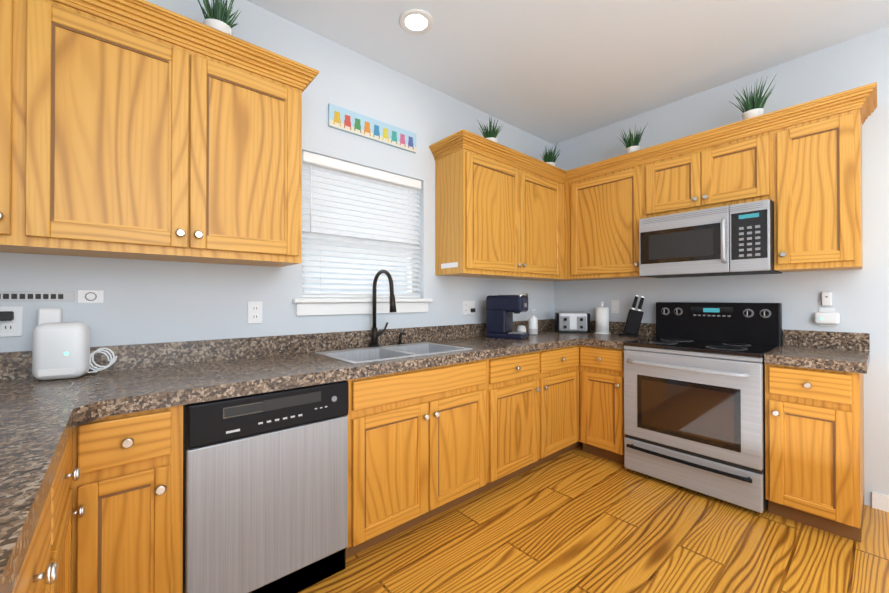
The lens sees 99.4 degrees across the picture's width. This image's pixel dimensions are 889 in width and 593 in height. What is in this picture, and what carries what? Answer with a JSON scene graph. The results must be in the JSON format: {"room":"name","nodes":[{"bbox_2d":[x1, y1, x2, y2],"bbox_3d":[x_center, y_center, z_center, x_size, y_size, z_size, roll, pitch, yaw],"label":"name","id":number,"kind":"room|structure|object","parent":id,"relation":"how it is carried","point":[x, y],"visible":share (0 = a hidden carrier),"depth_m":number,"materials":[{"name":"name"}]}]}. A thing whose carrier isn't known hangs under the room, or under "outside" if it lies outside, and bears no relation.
{"room":"kitchen","nodes":[
{"label":"kitchen","id":0,"kind":"room"},
{"bbox_2d":[80,505,84,517],"bbox_3d":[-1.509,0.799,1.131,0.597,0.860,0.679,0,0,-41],"label":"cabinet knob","id":1,"kind":"object","parent":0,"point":[82,508],"depth_m":1.10,"materials":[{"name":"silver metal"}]},
{"bbox_2d":[0,357,127,592],"bbox_3d":[-0.402,0.282,-0.081,0.690,0.157,2.670,0,0,-41],"label":"countertop","id":2,"kind":"structure","parent":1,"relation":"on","point":[40,421],"depth_m":0.89,"materials":[{"name":"stone"}]},
{"bbox_2d":[0,0,553,351],"bbox_3d":[-0.470,-0.161,2.581,4.360,2.800,0.150,0,0,-41],"label":"wall","id":3,"kind":"structure","parent":0,"point":[150,301],"depth_m":2.15,"materials":[{"name":"white paint"}]},
{"bbox_2d":[0,306,22,336],"bbox_3d":[-1.649,0.095,1.439,0.055,0.114,0.040,0,0,-41],"label":"electrical outlet","id":4,"kind":"object","parent":3,"relation":"attached to","point":[11,318],"visible":1,"depth_m":1.42,"materials":[{"name":"white plastic"}]},
{"bbox_2d":[0,0,59,254],"bbox_3d":[-1.656,-0.647,1.249,0.518,0.956,0.322,0,0,-41],"label":"upper cabinet","id":5,"kind":"object","parent":3,"relation":"attached to","point":[27,27],"depth_m":1.27,"materials":[{"name":"brown wood"}]},
{"bbox_2d":[37,308,61,325],"bbox_3d":[-1.572,0.089,1.502,0.065,0.085,0.044,0,0,-41],"label":"electrical outlet","id":6,"kind":"object","parent":3,"relation":"attached to","point":[49,315],"visible":0.58,"depth_m":1.49,"materials":[{"name":"white plastic"}]},
{"bbox_2d":[0,290,103,302],"bbox_3d":[-1.593,0.000,1.512,0.335,0.053,0.004,0,0,-41],"label":"power strip","id":7,"kind":"object","parent":3,"relation":"attached to","point":[89,296],"visible":1,"depth_m":1.52,"materials":[{"name":"grey plastic"}]},
{"bbox_2d":[56,0,307,266],"bbox_3d":[-1.187,-0.645,1.652,1.014,0.956,0.322,0,0,-41],"label":"upper cabinet","id":8,"kind":"object","parent":3,"relation":"attached to","point":[139,129],"depth_m":1.52,"materials":[{"name":"brown wood"}]},
{"bbox_2d":[198,0,239,34],"bbox_3d":[-1.018,-1.242,1.676,0.210,0.288,0.224,0,0,-41],"label":"plant","id":9,"kind":"object","parent":8,"relation":"on","point":[214,17],"visible":0.73,"depth_m":1.65,"materials":[{"name":"green plant"}]},
{"bbox_2d":[248,302,261,323],"bbox_3d":[-1.010,0.085,2.011,0.072,0.116,0.007,0,0,-41],"label":"electrical outlet","id":10,"kind":"object","parent":3,"relation":"attached to","point":[254,312],"visible":1,"depth_m":2.01,"materials":[{"name":"white plastic"}]},
{"bbox_2d":[302,167,416,294],"bbox_3d":[-0.554,-0.419,2.545,0.884,0.864,0.068,0,0,-41],"label":"window","id":11,"kind":"structure","parent":3,"relation":"in","point":[372,244],"depth_m":2.79,"materials":[{"name":"white"}]},
{"bbox_2d":[302,151,420,297],"bbox_3d":[-0.516,-0.421,2.501,0.868,0.858,0.063,0,0,-41],"label":"window blinds","id":12,"kind":"object","parent":11,"relation":"attached to","point":[313,161],"visible":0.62,"depth_m":2.45,"materials":[{"name":"white plastic"}]},
{"bbox_2d":[293,298,432,315],"bbox_3d":[-0.502,0.063,2.482,0.994,0.100,0.124,0,0,-41],"label":"window sill","id":13,"kind":"structure","parent":3,"relation":"attached to","point":[321,306],"depth_m":2.36,"materials":[{"name":"white wood"}]},
{"bbox_2d":[328,103,415,152],"bbox_3d":[-0.453,-1.097,2.490,0.650,0.134,0.019,0,0,-41],"label":"sign","id":14,"kind":"object","parent":3,"relation":"attached to","point":[346,120],"visible":1,"depth_m":2.45,"materials":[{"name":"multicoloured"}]},
{"bbox_2d":[462,301,474,314],"bbox_3d":[0.202,0.092,3.039,0.141,0.116,0.030,0,0,-41],"label":"electrical outlet","id":15,"kind":"object","parent":3,"relation":"attached to","point":[468,307],"visible":1,"depth_m":3.04,"materials":[{"name":"white plastic"}]},
{"bbox_2d":[433,130,564,280],"bbox_3d":[0.485,-0.635,3.091,1.181,0.956,0.324,0,0,-41],"label":"upper cabinet","id":16,"kind":"object","parent":3,"relation":"attached to","point":[503,212],"depth_m":2.82,"materials":[{"name":"brown wood"}]},
{"bbox_2d":[476,117,501,142],"bbox_3d":[0.335,-1.222,2.852,0.230,0.264,0.223,0,0,-41],"label":"plant","id":17,"kind":"object","parent":16,"relation":"on","point":[491,133],"visible":0.58,"depth_m":2.83,"materials":[{"name":"green plant"}]},
{"bbox_2d":[540,142,559,165],"bbox_3d":[0.957,-1.216,3.378,0.178,0.258,0.223,0,0,-41],"label":"plant","id":18,"kind":"object","parent":16,"relation":"on","point":[549,158],"visible":0.73,"depth_m":3.34,"materials":[{"name":"green plant"}]},
{"bbox_2d":[246,0,888,144],"bbox_3d":[1.209,-1.624,0.638,4.360,0.100,5.300,0,0,-41],"label":"ceiling","id":19,"kind":"structure","parent":0,"point":[553,72],"depth_m":2.33,"materials":[{"name":"white paint"}]},
{"bbox_2d":[399,8,432,33],"bbox_3d":[-0.160,-1.556,2.138,0.196,0.012,0.196,0,0,-41],"label":"recessed light","id":20,"kind":"object","parent":19,"relation":"in","point":[415,21],"visible":1,"depth_m":2.13,"materials":[{"name":"white"}]},
{"bbox_2d":[298,444,888,592],"bbox_3d":[1.209,1.276,0.620,4.360,0.100,5.300,0,0,-41],"label":"floor","id":21,"kind":"structure","parent":0,"point":[578,519],"depth_m":1.86,"materials":[{"name":"brown wood"}]},
{"bbox_2d":[14,461,63,592],"bbox_3d":[-0.886,0.795,0.407,0.597,0.860,0.457,0,0,-41],"label":"base cabinet","id":22,"kind":"object","parent":21,"relation":"on","point":[46,566],"depth_m":0.72,"materials":[{"name":"brown wood"}]},
{"bbox_2d":[59,429,79,592],"bbox_3d":[-1.180,0.797,0.749,0.597,0.860,0.445,0,0,-41],"label":"base cabinet","id":23,"kind":"object","parent":21,"relation":"on","point":[70,473],"depth_m":1.06,"materials":[{"name":"brown wood"}]},
{"bbox_2d":[69,405,182,592],"bbox_3d":[-1.204,0.801,1.428,0.291,0.860,0.628,0,0,-41],"label":"base cabinet","id":24,"kind":"object","parent":21,"relation":"on","point":[128,538],"depth_m":1.20,"materials":[{"name":"brown wood"}]},
{"bbox_2d":[183,380,348,592],"bbox_3d":[-0.848,0.802,1.707,0.606,0.853,0.614,0,0,-41],"label":"dishwasher","id":25,"kind":"object","parent":21,"relation":"on","point":[265,492],"visible":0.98,"depth_m":1.46,"materials":[{"name":"silver metal"}]},
{"bbox_2d":[346,369,488,558],"bbox_3d":[-0.284,0.886,2.219,0.913,0.700,0.628,0,0,-41],"label":"base cabinet","id":26,"kind":"object","parent":21,"relation":"on","point":[424,444],"depth_m":1.92,"materials":[{"name":"brown wood"}]},
{"bbox_2d":[423,350,544,488],"bbox_3d":[0.262,0.809,2.690,0.525,0.860,0.628,0,0,-41],"label":"base cabinet","id":27,"kind":"object","parent":21,"relation":"on","point":[516,382],"depth_m":2.44,"materials":[{"name":"brown wood"}]},
{"bbox_2d":[545,345,580,461],"bbox_3d":[0.657,0.811,3.030,0.517,0.860,0.628,0,0,-41],"label":"base cabinet","id":28,"kind":"object","parent":21,"relation":"on","point":[561,364],"depth_m":2.82,"materials":[{"name":"brown wood"}]},
{"bbox_2d":[0,269,579,412],"bbox_3d":[-0.209,0.170,2.275,4.056,0.676,0.648,0,0,-41],"label":"countertop","id":29,"kind":"structure","parent":28,"relation":"on","point":[166,374],"depth_m":1.86,"materials":[{"name":"stone"}]},
{"bbox_2d":[32,322,116,379],"bbox_3d":[-1.450,0.209,1.490,0.239,0.215,0.125,0,0,-41],"label":"wifi router","id":30,"kind":"object","parent":29,"relation":"on","point":[60,350],"visible":1,"depth_m":1.43,"materials":[{"name":"white plastic"}]},
{"bbox_2d":[369,269,405,346],"bbox_3d":[-0.310,0.076,2.400,0.252,0.487,0.271,0,0,-41],"label":"tap","id":31,"kind":"object","parent":29,"relation":"on","point":[384,337],"depth_m":2.41,"materials":[{"name":"black metal"}]},
{"bbox_2d":[315,342,470,363],"bbox_3d":[-0.282,0.413,2.221,0.796,0.189,0.471,0,0,-41],"label":"sink","id":32,"kind":"object","parent":29,"relation":"in","point":[374,353],"depth_m":2.26,"materials":[{"name":"silver metal"}]},
{"bbox_2d":[486,293,528,339],"bbox_3d":[0.505,0.149,2.982,0.312,0.355,0.196,0,0,29],"label":"coffee maker","id":33,"kind":"object","parent":29,"relation":"on","point":[500,309],"visible":0.98,"depth_m":2.92,"materials":[{"name":"blue plastic"}]},
{"bbox_2d":[517,325,525,331],"bbox_3d":[0.660,0.288,3.234,0.080,0.080,0.079,0,0,-41],"label":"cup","id":34,"kind":"object","parent":33,"relation":"on","point":[521,328],"visible":0.73,"depth_m":3.20,"materials":[{"name":"white ceramic"}]},
{"bbox_2d":[528,309,537,334],"bbox_3d":[0.770,0.220,3.283,0.081,0.217,0.080,0,0,-41],"label":"soap bottle","id":35,"kind":"object","parent":29,"relation":"on","point":[532,325],"visible":0.96,"depth_m":3.25,"materials":[{"name":"white plastic"}]},
{"bbox_2d":[555,312,589,332],"bbox_3d":[1.173,0.236,3.465,0.290,0.186,0.181,0,0,11],"label":"toaster","id":36,"kind":"object","parent":29,"relation":"on","point":[572,322],"visible":1,"depth_m":3.40,"materials":[{"name":"metal"}]},
{"bbox_2d":[580,321,655,349],"bbox_3d":[1.409,0.301,3.016,0.636,0.157,0.338,0,0,-41],"label":"countertop","id":37,"kind":"structure","parent":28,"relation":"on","point":[646,330],"depth_m":3.09,"materials":[{"name":"stone"}]},
{"bbox_2d":[594,302,610,333],"bbox_3d":[1.399,0.189,3.343,0.136,0.280,0.136,0,0,-41],"label":"paper towel","id":38,"kind":"object","parent":37,"relation":"on","point":[601,319],"visible":1,"depth_m":3.30,"materials":[{"name":"white paper"}]},
{"bbox_2d":[618,295,644,336],"bbox_3d":[1.551,0.156,3.130,0.194,0.343,0.110,0,0,24],"label":"knife block","id":39,"kind":"object","parent":37,"relation":"on","point":[633,322],"visible":1,"depth_m":3.08,"materials":[{"name":"black plastic"}]},
{"bbox_2d":[578,345,625,464],"bbox_3d":[1.400,0.811,3.029,0.628,0.860,0.379,0,0,-41],"label":"base cabinet","id":40,"kind":"object","parent":21,"relation":"on","point":[601,369],"depth_m":2.82,"materials":[{"name":"brown wood"}]},
{"bbox_2d":[623,302,781,512],"bbox_3d":[1.723,0.641,2.554,0.727,1.196,0.758,0,0,-41],"label":"range","id":41,"kind":"object","parent":21,"relation":"on","point":[694,396],"visible":1,"depth_m":2.38,"materials":[{"name":"silver metal"}]},
{"bbox_2d":[765,364,863,541],"bbox_3d":[2.139,0.806,2.171,0.628,0.860,0.357,0,0,-41],"label":"base cabinet","id":42,"kind":"object","parent":21,"relation":"on","point":[814,447],"depth_m":1.96,"materials":[{"name":"brown wood"}]},
{"bbox_2d":[764,329,869,373],"bbox_3d":[2.145,0.296,2.162,0.633,0.157,0.380,0,0,-41],"label":"countertop","id":43,"kind":"structure","parent":42,"relation":"on","point":[825,350],"depth_m":2.21,"materials":[{"name":"stone"}]},
{"bbox_2d":[554,26,888,506],"bbox_3d":[2.854,-0.165,1.945,0.150,2.800,5.150,0,0,-41],"label":"wall","id":44,"kind":"structure","parent":0,"point":[860,300],"depth_m":2.43,"materials":[{"name":"white paint"}]},
{"bbox_2d":[565,150,651,280],"bbox_3d":[1.418,-0.634,3.251,0.323,0.956,0.690,0,0,-41],"label":"upper cabinet","id":45,"kind":"object","parent":44,"relation":"attached to","point":[605,199],"depth_m":3.12,"materials":[{"name":"brown wood"}]},
{"bbox_2d":[617,124,646,153],"bbox_3d":[1.531,-1.223,3.024,0.224,0.267,0.244,0,0,-41],"label":"plant","id":46,"kind":"object","parent":45,"relation":"on","point":[631,145],"visible":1,"depth_m":3.00,"materials":[{"name":"green plant"}]},
{"bbox_2d":[611,300,618,312],"bbox_3d":[1.525,0.092,3.366,0.007,0.116,0.072,0,0,-41],"label":"electrical outlet","id":47,"kind":"object","parent":44,"relation":"attached to","point":[614,306],"visible":1,"depth_m":3.37,"materials":[{"name":"white plastic"}]},
{"bbox_2d":[645,136,688,217],"bbox_3d":[1.786,-0.852,2.825,0.323,0.527,0.439,0,0,-41],"label":"upper cabinet","id":48,"kind":"object","parent":44,"relation":"attached to","point":[667,163],"depth_m":2.76,"materials":[{"name":"brown wood"}]},
{"bbox_2d":[689,111,776,210],"bbox_3d":[1.993,-0.853,2.584,0.323,0.527,0.441,0,0,-41],"label":"upper cabinet","id":49,"kind":"object","parent":44,"relation":"attached to","point":[735,163],"depth_m":2.46,"materials":[{"name":"brown wood"}]},
{"bbox_2d":[639,199,781,277],"bbox_3d":[1.837,-0.368,2.657,0.457,0.430,0.752,0,0,-41],"label":"microwave","id":50,"kind":"object","parent":49,"relation":"attached to","point":[736,239],"visible":1,"depth_m":2.49,"materials":[{"name":"silver metal"}]},
{"bbox_2d":[729,75,775,119],"bbox_3d":[2.002,-1.244,2.443,0.238,0.302,0.253,0,0,-41],"label":"plant","id":51,"kind":"object","parent":49,"relation":"on","point":[752,109],"visible":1,"depth_m":2.42,"materials":[{"name":"green plant"}]},
{"bbox_2d":[774,86,864,271],"bbox_3d":[2.254,-0.641,2.280,0.323,0.956,0.358,0,0,-41],"label":"upper cabinet","id":52,"kind":"object","parent":44,"relation":"attached to","point":[818,206],"depth_m":2.16,"materials":[{"name":"brown wood"}]},
{"bbox_2d":[814,292,839,326],"bbox_3d":[2.378,0.080,2.346,0.046,0.215,0.110,0,0,-41],"label":"detector","id":53,"kind":"object","parent":44,"relation":"attached to","point":[829,317],"visible":0.98,"depth_m":2.34,"materials":[{"name":"white plastic"}]},
{"bbox_2d":[872,492,888,511],"bbox_3d":[3.431,1.185,1.140,0.014,0.090,2.829,0,0,-41],"label":"baseboard","id":54,"kind":"structure","parent":44,"relation":"attached to","point":[880,501],"depth_m":2.18,"materials":[{"name":"white"}]},
{"label":"outside","id":55,"kind":"structure","parent":0,"visible":0},
{"bbox_2d":[304,168,411,298],"bbox_3d":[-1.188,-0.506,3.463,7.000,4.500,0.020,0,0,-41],"label":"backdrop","id":56,"kind":"structure","parent":55,"point":[354,248],"depth_m":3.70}
]}

